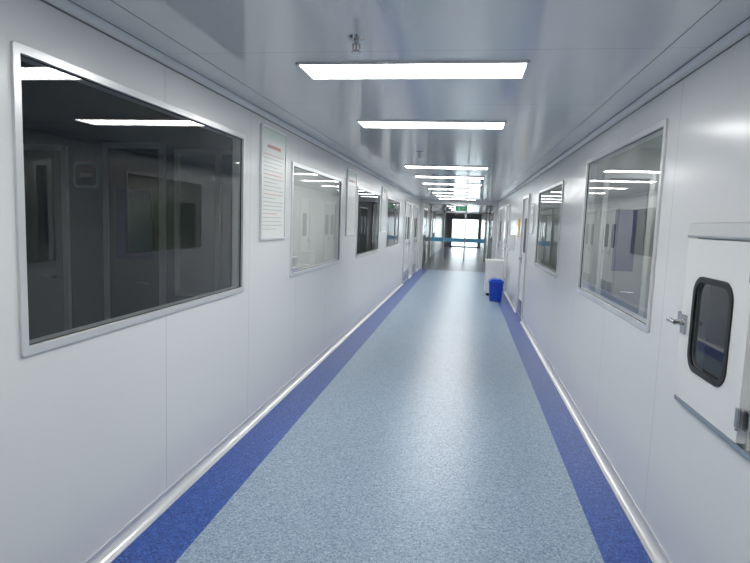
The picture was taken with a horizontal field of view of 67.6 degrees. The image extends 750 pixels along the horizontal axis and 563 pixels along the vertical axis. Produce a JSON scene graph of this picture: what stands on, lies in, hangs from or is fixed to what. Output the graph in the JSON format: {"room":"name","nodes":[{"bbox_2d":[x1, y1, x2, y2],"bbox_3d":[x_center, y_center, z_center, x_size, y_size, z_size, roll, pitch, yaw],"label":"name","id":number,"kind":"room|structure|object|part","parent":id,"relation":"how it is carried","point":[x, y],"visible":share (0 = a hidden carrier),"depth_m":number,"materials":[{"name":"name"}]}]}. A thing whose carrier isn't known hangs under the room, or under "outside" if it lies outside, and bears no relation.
{"room":"cleanroom corridor","nodes":[
{"label":"cleanroom corridor","id":0,"kind":"room"},
{"bbox_2d":[21,61,185,121],"bbox_3d":[-2.746,-1.204,2.886,3.160,0.020,4.070,3,6,9],"label":"ceiling light reflection","id":1,"kind":"structure","parent":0,"point":[46,95],"depth_m":4.10,"materials":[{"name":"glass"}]},
{"bbox_2d":[22,121,232,328],"bbox_3d":[-2.457,-0.228,5.051,3.160,2.400,0.080,3,6,9],"label":"wall","id":2,"kind":"structure","parent":0,"point":[84,139],"depth_m":4.95,"materials":[{"name":"grey"}]},
{"bbox_2d":[23,144,71,339],"bbox_3d":[-3.171,-0.141,5.079,0.850,2.170,0.090,3,6,9],"label":"door","id":3,"kind":"structure","parent":2,"relation":"in","point":[46,167],"depth_m":5.04,"materials":[{"name":"grey"}]},
{"bbox_2d":[73,162,98,187],"bbox_3d":[-2.545,-0.937,4.928,0.250,0.230,0.004,3,6,9],"label":"door sign","id":4,"kind":"object","parent":2,"relation":"attached to","point":[85,174],"visible":1,"depth_m":4.93,"materials":[{"name":"grey plastic"}]},
{"bbox_2d":[102,142,166,319],"bbox_3d":[-2.120,-0.100,4.912,0.580,2.200,0.090,3,6,9],"label":"door","id":5,"kind":"structure","parent":2,"relation":"in","point":[133,173],"depth_m":4.88,"materials":[{"name":"grey"}]},
{"bbox_2d":[174,149,232,295],"bbox_3d":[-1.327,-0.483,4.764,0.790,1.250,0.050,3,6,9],"label":"door","id":6,"kind":"structure","parent":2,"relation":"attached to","point":[202,177],"depth_m":4.79,"materials":[{"name":"grey"}]},
{"bbox_2d":[0,0,443,562],"bbox_3d":[1.197,-1.430,17.479,0.060,2.400,45.000,3,6,9],"label":"wall","id":7,"kind":"structure","parent":0,"point":[94,430],"depth_m":2.84,"materials":[{"name":"paint"}]},
{"bbox_2d":[10,41,245,356],"bbox_3d":[-1.139,-0.381,3.003,0.084,1.115,2.070,3,6,9],"label":"window","id":8,"kind":"structure","parent":7,"relation":"in","point":[19,52],"depth_m":2.41,"materials":[{"name":"silver metal"}]},
{"bbox_2d":[40,0,421,200],"bbox_3d":[-0.270,-1.574,7.267,0.204,0.041,24.500,3,6,9],"label":"crown molding","id":9,"kind":"structure","parent":7,"relation":"attached to","point":[68,7],"depth_m":2.96,"materials":[{"name":"white metal"}]},
{"bbox_2d":[84,268,418,562],"bbox_3d":[-0.429,0.755,7.529,0.052,0.064,24.500,3,6,9],"label":"baseboard","id":10,"kind":"structure","parent":7,"relation":"attached to","point":[118,543],"depth_m":3.52,"materials":[{"name":"silver metal"}]},
{"bbox_2d":[259,123,286,240],"bbox_3d":[-0.828,-0.788,4.581,0.018,0.890,0.590,3,6,9],"label":"notice board","id":11,"kind":"object","parent":7,"relation":"attached to","point":[273,143],"visible":1,"depth_m":4.54,"materials":[{"name":"silver metal"}]},
{"bbox_2d":[290,162,342,276],"bbox_3d":[-0.634,-0.664,6.115,0.084,1.050,2.060,3,6,9],"label":"window","id":12,"kind":"structure","parent":7,"relation":"in","point":[338,182],"depth_m":6.50,"materials":[{"name":"silver metal"}]},
{"bbox_2d":[345,168,356,235],"bbox_3d":[-0.325,-1.077,7.682,0.018,0.880,0.600,3,6,9],"label":"notice board","id":13,"kind":"object","parent":7,"relation":"attached to","point":[351,191],"visible":1,"depth_m":7.65,"materials":[{"name":"silver metal"}]},
{"bbox_2d":[355,186,380,257],"bbox_3d":[-0.129,-0.973,9.214,0.084,1.040,2.150,3,6,9],"label":"window","id":14,"kind":"structure","parent":7,"relation":"in","point":[372,199],"depth_m":9.37,"materials":[{"name":"silver metal"}]},
{"bbox_2d":[380,186,386,231],"bbox_3d":[0.171,-1.371,10.728,0.018,0.850,0.600,3,6,9],"label":"notice board","id":15,"kind":"object","parent":7,"relation":"attached to","point":[384,190],"visible":1,"depth_m":10.70,"materials":[{"name":"silver metal"}]},
{"bbox_2d":[386,197,399,248],"bbox_3d":[0.370,-1.284,12.283,0.084,1.040,2.100,3,6,9],"label":"window","id":16,"kind":"structure","parent":7,"relation":"in","point":[393,205],"depth_m":12.22,"materials":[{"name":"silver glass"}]},
{"bbox_2d":[402,201,411,283],"bbox_3d":[0.854,-1.072,15.229,0.120,2.145,1.490,3,6,9],"label":"door","id":17,"kind":"structure","parent":7,"relation":"in","point":[408,206],"depth_m":15.34,"materials":[{"name":"silver metal"}]},
{"bbox_2d":[411,204,418,275],"bbox_3d":[1.238,-1.311,17.586,0.120,2.145,1.490,3,6,9],"label":"door","id":18,"kind":"structure","parent":7,"relation":"in","point":[416,208],"depth_m":17.72,"materials":[{"name":"silver metal"}]},
{"bbox_2d":[422,208,426,264],"bbox_3d":[1.880,-1.696,21.312,0.070,2.160,1.720,3,6,9],"label":"door","id":19,"kind":"structure","parent":7,"relation":"in","point":[425,209],"depth_m":21.53,"materials":[{"name":"silver"}]},
{"bbox_2d":[431,212,435,256],"bbox_3d":[2.904,-2.333,27.598,0.070,2.160,1.720,3,6,9],"label":"door","id":20,"kind":"structure","parent":7,"relation":"in","point":[434,213],"depth_m":27.51,"materials":[{"name":"silver"}]},
{"bbox_2d":[418,200,497,268],"bbox_3d":[2.833,-1.559,19.236,2.610,2.400,0.200,3,6,9],"label":"trim","id":21,"kind":"structure","parent":7,"relation":"attached to","point":[495,204],"depth_m":19.07,"materials":[{"name":"white metal"}]},
{"bbox_3d":[2.833,-1.559,19.236,2.610,2.400,0.200,3,6,9],"label":"portal frame","id":22,"kind":"part","parent":21,"relation":"part of","materials":[{"name":"silver metal"}]},
{"bbox_2d":[428,205,490,261],"bbox_3d":[3.713,-2.107,24.637,2.610,2.400,0.060,3,6,9],"label":"door","id":23,"kind":"structure","parent":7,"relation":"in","point":[441,239],"depth_m":24.61,"materials":[{"name":"grey metal"}]},
{"bbox_2d":[292,256,309,270],"bbox_3d":[-1.304,0.127,7.048,0.550,1.352,1.600,3,6,9],"label":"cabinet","id":24,"kind":"object","parent":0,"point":[295,266],"visible":0.06,"depth_m":7.31,"materials":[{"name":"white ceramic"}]},
{"bbox_2d":[292,168,334,265],"bbox_3d":[-1.977,-0.527,7.997,3.160,2.400,0.080,3,6,9],"label":"wall","id":25,"kind":"structure","parent":0,"point":[313,195],"depth_m":7.74,"materials":[{"name":"grey"}]},
{"bbox_2d":[357,190,364,252],"bbox_3d":[-1.465,-0.845,11.140,3.160,2.400,0.080,3,6,9],"label":"wall","id":26,"kind":"structure","parent":0,"point":[361,195],"depth_m":10.87,"materials":[{"name":"grey"}]},
{"bbox_2d":[111,247,651,562],"bbox_3d":[2.452,-0.124,17.458,9.200,0.100,45.300,3,6,9],"label":"floor","id":27,"kind":"structure","parent":0,"point":[437,431],"depth_m":3.70,"materials":[{"name":"plastic"}]},
{"bbox_2d":[484,258,503,295],"bbox_3d":[2.756,-0.101,13.025,0.420,0.820,0.555,3,6,9],"label":"base cabinet","id":28,"kind":"object","parent":27,"relation":"on","point":[493,267],"visible":0.61,"depth_m":12.76,"materials":[{"name":"white metal"}]},
{"bbox_2d":[488,278,503,301],"bbox_3d":[2.590,0.176,12.027,0.314,0.470,0.407,3,6,9],"label":"waste bin","id":29,"kind":"object","parent":27,"relation":"on","point":[495,284],"visible":1,"depth_m":11.88,"materials":[{"name":"plastic"}]},
{"bbox_2d":[71,0,749,211],"bbox_3d":[2.542,-2.608,17.192,9.200,0.100,45.300,3,6,9],"label":"ceiling","id":30,"kind":"structure","parent":0,"point":[580,53],"depth_m":2.76,"materials":[{"name":"paint"}]},
{"bbox_2d":[348,34,364,53],"bbox_3d":[-0.082,-1.037,2.454,0.072,0.068,0.072,3,6,9],"label":"sprinkler","id":31,"kind":"object","parent":30,"relation":"hanging from","point":[357,38],"depth_m":2.44,"materials":[{"name":"silver metal"}]},
{"bbox_2d":[296,60,529,79],"bbox_3d":[0.195,-1.108,2.941,1.173,0.012,0.308,3,6,9],"label":"ceiling light panel","id":32,"kind":"object","parent":30,"relation":"in","point":[468,69],"depth_m":2.92,"materials":[{"name":"white plastic"}]},
{"bbox_2d":[356,120,506,128],"bbox_3d":[0.454,-1.269,4.532,1.173,0.012,0.308,3,6,9],"label":"ceiling light panel","id":33,"kind":"object","parent":30,"relation":"in","point":[417,124],"depth_m":4.51,"materials":[{"name":"white plastic"}]},
{"bbox_2d":[404,165,488,169],"bbox_3d":[1.006,-1.613,7.920,1.173,0.012,0.308,3,6,9],"label":"ceiling light panel","id":34,"kind":"object","parent":30,"relation":"in","point":[406,166],"depth_m":7.89,"materials":[{"name":"white plastic"}]},
{"bbox_2d":[414,175,484,178],"bbox_3d":[1.271,-1.778,9.551,1.173,0.012,0.308,3,6,9],"label":"ceiling light panel","id":35,"kind":"object","parent":30,"relation":"attached to","point":[417,176],"depth_m":9.54,"materials":[{"name":"white plastic"}]},
{"bbox_2d":[422,183,481,185],"bbox_3d":[1.537,-1.943,11.181,1.173,0.012,0.308,3,6,9],"label":"ceiling light panel","id":36,"kind":"object","parent":30,"relation":"attached to","point":[422,183],"depth_m":11.16,"materials":[{"name":"white plastic"}]},
{"bbox_2d":[428,188,479,190],"bbox_3d":[1.802,-2.109,12.811,1.173,0.012,0.308,3,6,9],"label":"ceiling light panel","id":37,"kind":"object","parent":30,"relation":"attached to","point":[428,188],"depth_m":12.74,"materials":[{"name":"white plastic"}]},
{"bbox_2d":[432,192,477,193],"bbox_3d":[2.068,-2.274,14.441,1.173,0.012,0.308,3,6,9],"label":"ceiling light panel","id":38,"kind":"object","parent":30,"relation":"attached to","point":[432,192],"depth_m":14.37,"materials":[{"name":"white plastic"}]},
{"bbox_2d":[436,195,476,197],"bbox_3d":[2.333,-2.439,16.072,1.173,0.012,0.308,3,6,9],"label":"ceiling light panel","id":39,"kind":"object","parent":30,"relation":"attached to","point":[436,195],"depth_m":16.02,"materials":[{"name":"white plastic"}]},
{"bbox_2d":[438,198,475,199],"bbox_3d":[2.599,-2.605,17.702,1.173,0.012,0.308,3,6,9],"label":"ceiling light panel","id":40,"kind":"object","parent":30,"relation":"attached to","point":[438,198],"depth_m":17.63,"materials":[{"name":"white plastic"}]},
{"bbox_2d":[455,204,466,210],"bbox_3d":[3.179,-2.751,20.611,0.420,0.300,0.072,3,6,9],"label":"exit sign","id":41,"kind":"object","parent":30,"relation":"hanging from","point":[458,208],"visible":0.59,"depth_m":20.59,"materials":[{"name":"green plastic"}]},
{"bbox_2d":[442,213,481,247],"bbox_3d":[6.128,-3.611,39.467,2.730,2.400,0.200,3,6,9],"label":"wall","id":42,"kind":"structure","parent":0,"point":[448,218],"depth_m":39.37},
{"bbox_2d":[451,218,478,247],"bbox_3d":[6.325,-3.396,39.406,1.880,2.000,0.060,3,6,9],"label":"window","id":43,"kind":"structure","parent":42,"relation":"in","point":[452,218],"depth_m":39.39,"materials":[{"name":"white metal"}]},
{"bbox_2d":[480,35,749,562],"bbox_3d":[3.830,-1.290,17.065,0.060,2.400,45.000,3,6,9],"label":"wall","id":44,"kind":"structure","parent":0,"point":[691,487],"depth_m":2.87,"materials":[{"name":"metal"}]},
{"bbox_2d":[489,211,493,258],"bbox_3d":[4.610,-1.702,22.292,0.070,2.160,1.720,3,6,9],"label":"door","id":45,"kind":"structure","parent":44,"relation":"in","point":[492,212],"depth_m":22.24,"materials":[{"name":"silver"}]},
{"bbox_2d":[497,207,503,258],"bbox_3d":[3.732,-1.125,16.690,0.120,2.145,1.490,3,6,9],"label":"door","id":46,"kind":"structure","parent":44,"relation":"in","point":[501,214],"depth_m":16.86,"materials":[{"name":"silver metal"}]},
{"bbox_2d":[502,203,510,291],"bbox_3d":[3.292,-0.852,13.989,0.120,2.145,0.990,3,6,9],"label":"door","id":47,"kind":"structure","parent":44,"relation":"in","point":[508,210],"depth_m":14.17,"materials":[{"name":"silver metal"}]},
{"bbox_2d":[507,235,514,249],"bbox_3d":[2.903,-0.838,11.977,0.139,0.320,0.220,3,6,9],"label":"dispenser","id":48,"kind":"object","parent":44,"relation":"attached to","point":[511,238],"visible":1,"depth_m":11.87,"materials":[{"name":"white plastic"}]},
{"bbox_2d":[517,219,519,236],"bbox_3d":[2.839,-1.062,11.089,0.013,0.350,0.300,3,6,9],"label":"warning sign","id":49,"kind":"object","parent":44,"relation":"attached to","point":[518,219],"visible":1,"depth_m":11.01,"materials":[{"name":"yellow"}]},
{"bbox_2d":[516,194,530,320],"bbox_3d":[2.621,-0.433,9.864,0.120,2.145,0.990,3,6,9],"label":"door","id":50,"kind":"structure","parent":44,"relation":"in","point":[522,258],"depth_m":9.98,"materials":[{"name":"silver metal"}]},
{"bbox_2d":[529,204,534,233],"bbox_3d":[2.484,-0.987,8.863,0.014,0.450,0.400,3,6,9],"label":"wall sign","id":51,"kind":"object","parent":44,"relation":"attached to","point":[532,206],"visible":1,"depth_m":8.79,"materials":[{"name":"silver metal"}]},
{"bbox_2d":[534,180,563,277],"bbox_3d":[2.241,-0.674,7.178,0.084,1.070,2.050,3,6,9],"label":"window","id":52,"kind":"structure","parent":44,"relation":"in","point":[550,200],"depth_m":7.04,"materials":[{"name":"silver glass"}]},
{"bbox_2d":[504,291,671,562],"bbox_3d":[2.094,0.888,7.131,0.052,0.064,24.500,3,6,9],"label":"baseboard","id":53,"kind":"structure","parent":44,"relation":"attached to","point":[656,553],"depth_m":3.70,"materials":[{"name":"silver metal"}]},
{"bbox_2d":[577,118,668,332],"bbox_3d":[1.726,-0.388,4.007,0.084,1.160,2.000,3,6,9],"label":"window","id":54,"kind":"structure","parent":44,"relation":"in","point":[661,127],"depth_m":3.98,"materials":[{"name":"silver metal"}]},
{"bbox_2d":[498,0,749,202],"bbox_3d":[2.103,-1.448,6.893,0.204,0.041,24.500,3,6,9],"label":"crown molding","id":55,"kind":"structure","parent":44,"relation":"attached to","point":[741,31],"depth_m":2.96,"materials":[{"name":"white metal"}]},
{"bbox_2d":[666,222,749,460],"bbox_3d":[1.578,0.228,1.798,0.722,0.820,1.590,3,6,9],"label":"box","id":56,"kind":"object","parent":44,"relation":"attached to","point":[712,381],"visible":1,"depth_m":2.19,"materials":[{"name":"white metal"}]},
{"bbox_3d":[1.355,0.194,2.256,0.001,0.358,0.313,3,6,9],"label":"vision glass","id":57,"kind":"part","parent":56,"relation":"part of","materials":[{"name":"clear glass"}]},
{"bbox_3d":[1.289,0.613,1.858,0.030,0.022,1.540,3,6,9],"label":"sill rail","id":58,"kind":"part","parent":56,"relation":"part of","materials":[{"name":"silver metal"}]},
{"bbox_2d":[588,148,661,318],"bbox_3d":[3.537,-0.051,5.416,3.110,2.400,0.080,3,6,9],"label":"wall","id":59,"kind":"structure","parent":0,"point":[633,160],"depth_m":5.46,"materials":[{"name":"grey paint"}]},
{"bbox_2d":[595,173,655,317],"bbox_3d":[2.422,0.025,5.509,0.470,2.150,0.090,3,6,9],"label":"door","id":60,"kind":"structure","parent":59,"relation":"in","point":[627,203],"depth_m":5.47,"materials":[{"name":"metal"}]},
{"label":"outside","id":61,"kind":"structure","parent":0,"visible":0},
{"bbox_2d":[452,236,476,246],"bbox_3d":[9.553,-4.327,59.201,24.000,0.100,39.800,3,6,9],"label":"ground","id":62,"kind":"structure","parent":61,"point":[468,237],"depth_m":49.02,"materials":[{"name":"white"}]}
]}

